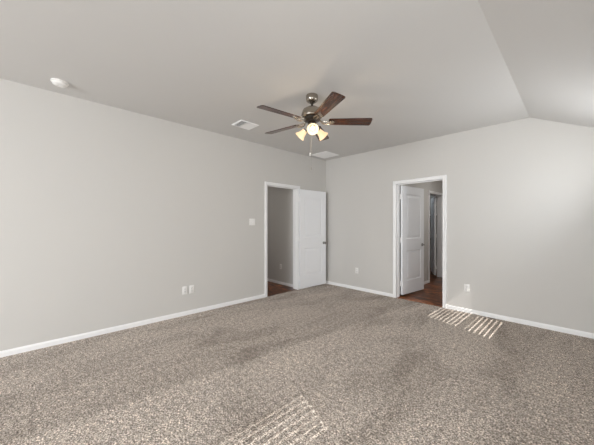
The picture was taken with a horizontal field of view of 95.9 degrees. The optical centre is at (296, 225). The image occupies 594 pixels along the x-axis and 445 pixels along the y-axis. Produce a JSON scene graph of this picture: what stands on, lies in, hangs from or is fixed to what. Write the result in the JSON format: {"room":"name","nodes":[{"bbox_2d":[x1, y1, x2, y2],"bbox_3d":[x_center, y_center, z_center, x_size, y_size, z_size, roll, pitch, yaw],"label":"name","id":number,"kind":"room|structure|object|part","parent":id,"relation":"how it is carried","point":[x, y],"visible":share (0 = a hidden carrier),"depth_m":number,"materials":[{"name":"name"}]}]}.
{"room":"empty bedroom","nodes":[
{"label":"empty bedroom","id":0,"kind":"room"},
{"bbox_2d":[0,78,325,350],"bbox_3d":[-2.866,-0.024,2.781,9.530,2.848,0.130,0,0,-43],"label":"wall","id":1,"kind":"structure","parent":0,"point":[107,212],"depth_m":3.30,"materials":[{"name":"grey paint"}]},
{"bbox_2d":[0,283,325,357],"bbox_3d":[-2.769,1.270,2.774,9.400,0.060,0.013,0,0,-43],"label":"baseboard","id":2,"kind":"structure","parent":1,"relation":"attached to","point":[40,345],"depth_m":3.28,"materials":[{"name":"white"}]},
{"bbox_2d":[182,286,186,294],"bbox_3d":[-1.617,0.938,3.862,0.072,0.116,0.009,0,0,-43],"label":"wall outlet","id":3,"kind":"object","parent":1,"relation":"attached to","point":[184,289],"visible":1,"depth_m":3.86,"materials":[{"name":"white plastic"}]},
{"bbox_2d":[189,285,193,293],"bbox_3d":[-1.544,0.938,3.931,0.072,0.116,0.009,0,0,-43],"label":"wall outlet","id":4,"kind":"object","parent":1,"relation":"attached to","point":[191,287],"visible":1,"depth_m":3.93,"materials":[{"name":"white plastic"}]},
{"bbox_2d":[249,219,254,224],"bbox_3d":[-0.776,-0.058,4.654,0.118,0.116,0.010,0,0,-43],"label":"light switch","id":5,"kind":"object","parent":1,"relation":"attached to","point":[251,221],"visible":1,"depth_m":4.65,"materials":[{"name":"white plastic"}]},
{"bbox_2d":[265,181,299,296],"bbox_3d":[-0.311,0.254,5.189,0.878,2.092,0.166,0,0,-43],"label":"trim","id":6,"kind":"structure","parent":1,"relation":"attached to","point":[270,184],"depth_m":5.41,"materials":[{"name":"white"}]},
{"bbox_2d":[298,189,326,287],"bbox_3d":[0.329,0.270,5.617,0.764,1.990,0.175,0,0,-40],"label":"door","id":7,"kind":"structure","parent":1,"relation":"in","point":[312,204],"depth_m":5.59,"materials":[{"name":"white wood"}]},
{"bbox_2d":[267,186,292,283],"bbox_3d":[-0.958,-0.010,6.640,0.120,2.820,2.870,0,0,-43],"label":"wall","id":8,"kind":"structure","parent":0,"point":[279,200],"depth_m":5.92,"materials":[{"name":"grey paint"}]},
{"bbox_2d":[267,278,292,286],"bbox_3d":[-1.006,1.270,6.594,0.013,0.060,2.870,0,0,-43],"label":"baseboard","id":9,"kind":"structure","parent":8,"relation":"attached to","point":[269,280],"depth_m":5.91,"materials":[{"name":"white"}]},
{"bbox_2d":[0,268,593,444],"bbox_3d":[-0.765,1.350,3.709,13.600,0.100,7.400,0,0,-43],"label":"floor","id":10,"kind":"structure","parent":0,"point":[324,364],"depth_m":2.26,"materials":[{"name":"carpet"}]},
{"bbox_2d":[0,0,593,160],"bbox_3d":[-1.265,-1.230,1.177,9.660,0.740,4.660,0,0,-43],"label":"ceiling","id":11,"kind":"structure","parent":0,"point":[420,69],"depth_m":2.27,"materials":[{"name":"grey paint"}]},
{"bbox_2d":[50,78,68,87],"bbox_3d":[-2.387,-1.423,2.696,0.140,0.042,0.140,0,0,-43],"label":"smoke detector","id":12,"kind":"object","parent":11,"relation":"attached to","point":[57,82],"visible":1,"depth_m":2.67,"materials":[{"name":"white plastic"}]},
{"bbox_2d":[232,120,258,129],"bbox_3d":[-0.740,-1.433,3.839,0.295,0.019,0.265,0,1,-43],"label":"ceiling vent","id":13,"kind":"object","parent":11,"relation":"in","point":[243,124],"visible":1,"depth_m":3.83,"materials":[{"name":"white metal"}]},
{"bbox_2d":[257,92,371,169],"bbox_3d":[0.131,-1.009,2.931,1.246,0.830,1.258,0,0,-43],"label":"ceiling fan","id":14,"kind":"object","parent":11,"relation":"hanging from","point":[312,114],"visible":1,"depth_m":2.87,"materials":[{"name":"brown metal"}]},
{"bbox_3d":[-0.172,-1.135,2.691,0.472,0.034,0.134,0,0,-36],"label":"blade","id":15,"kind":"part","parent":14,"relation":"part of","materials":[{"name":"brown wood"}]},
{"bbox_3d":[-0.172,-1.135,3.180,0.472,0.034,0.134,0,0,36],"label":"blade","id":16,"kind":"part","parent":14,"relation":"part of","materials":[{"name":"brown wood"}]},
{"bbox_3d":[0.063,-1.027,2.995,0.101,0.122,0.122,-42,-20,23],"label":"lamp shade","id":17,"kind":"part","parent":14,"relation":"part of","materials":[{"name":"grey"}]},
{"bbox_3d":[0.165,-1.027,2.819,0.122,0.122,0.101,0,38,0],"label":"lamp shade","id":18,"kind":"part","parent":14,"relation":"part of","materials":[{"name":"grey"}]},
{"bbox_3d":[0.292,-1.135,3.333,0.134,0.034,0.472,0,0,18],"label":"blade","id":19,"kind":"part","parent":14,"relation":"part of","materials":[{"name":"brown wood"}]},
{"bbox_3d":[0.267,-1.027,2.995,0.101,0.122,0.122,42,-20,-23],"label":"lamp shade","id":20,"kind":"part","parent":14,"relation":"part of","materials":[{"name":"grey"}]},
{"bbox_3d":[0.294,-1.135,2.541,0.134,0.034,0.472,0,0,-18],"label":"blade","id":21,"kind":"part","parent":14,"relation":"part of","materials":[{"name":"brown wood"}]},
{"bbox_3d":[0.581,-1.135,2.938,0.472,0.034,0.134,0,0,0],"label":"blade","id":22,"kind":"part","parent":14,"relation":"part of","materials":[{"name":"brown wood"}]},
{"bbox_2d":[312,151,337,158],"bbox_3d":[0.576,-1.438,5.486,0.410,0.012,0.405,0,1,-43],"label":"ceiling vent","id":23,"kind":"object","parent":11,"relation":"in","point":[325,154],"visible":1,"depth_m":5.44,"materials":[{"name":"white metal"}]},
{"bbox_2d":[400,180,442,289],"bbox_3d":[3.244,0.010,6.402,4.070,2.780,0.120,0,0,-43],"label":"wall","id":24,"kind":"structure","parent":0,"point":[436,186],"depth_m":5.95,"materials":[{"name":"grey paint"}]},
{"bbox_2d":[430,196,436,274],"bbox_3d":[3.613,0.265,7.104,0.175,2.000,0.712,0,0,20],"label":"door","id":25,"kind":"structure","parent":24,"relation":"in","point":[433,200],"depth_m":6.96,"materials":[{"name":"white wood"}]},
{"bbox_2d":[428,190,442,282],"bbox_3d":[3.277,0.254,6.433,0.934,2.092,0.156,0,0,-43],"label":"trim","id":26,"kind":"structure","parent":24,"relation":"attached to","point":[439,195],"depth_m":6.68,"materials":[{"name":"white"}]},
{"bbox_2d":[430,195,436,267],"bbox_3d":[4.191,0.010,8.277,0.120,2.780,1.310,0,0,-43],"label":"wall","id":27,"kind":"structure","parent":0,"point":[431,196],"depth_m":8.27,"materials":[{"name":"grey paint"}]},
{"bbox_2d":[326,117,593,332],"bbox_3d":[2.203,-0.025,4.445,0.130,2.850,4.660,0,0,-43],"label":"wall","id":28,"kind":"structure","parent":0,"point":[520,193],"depth_m":3.75,"materials":[{"name":"grey paint"}]},
{"bbox_2d":[400,185,424,294],"bbox_3d":[2.203,0.270,5.103,0.764,1.990,0.151,0,0,-37],"label":"door","id":29,"kind":"structure","parent":28,"relation":"in","point":[412,198],"depth_m":5.07,"materials":[{"name":"white wood"}]},
{"bbox_2d":[393,175,446,307],"bbox_3d":[2.090,0.254,4.565,0.166,2.092,0.884,0,0,-43],"label":"trim","id":30,"kind":"structure","parent":28,"relation":"attached to","point":[396,184],"depth_m":4.80,"materials":[{"name":"white"}]},
{"bbox_2d":[326,281,593,338],"bbox_3d":[2.155,1.270,4.391,0.013,0.060,4.387,0,0,-43],"label":"baseboard","id":31,"kind":"structure","parent":28,"relation":"attached to","point":[486,314],"depth_m":3.67,"materials":[{"name":"white"}]},
{"bbox_2d":[464,284,468,291],"bbox_3d":[2.531,0.936,3.996,0.009,0.116,0.072,0,0,-43],"label":"wall outlet","id":32,"kind":"object","parent":28,"relation":"attached to","point":[466,286],"visible":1,"depth_m":4.00,"materials":[{"name":"white plastic"}]}
]}

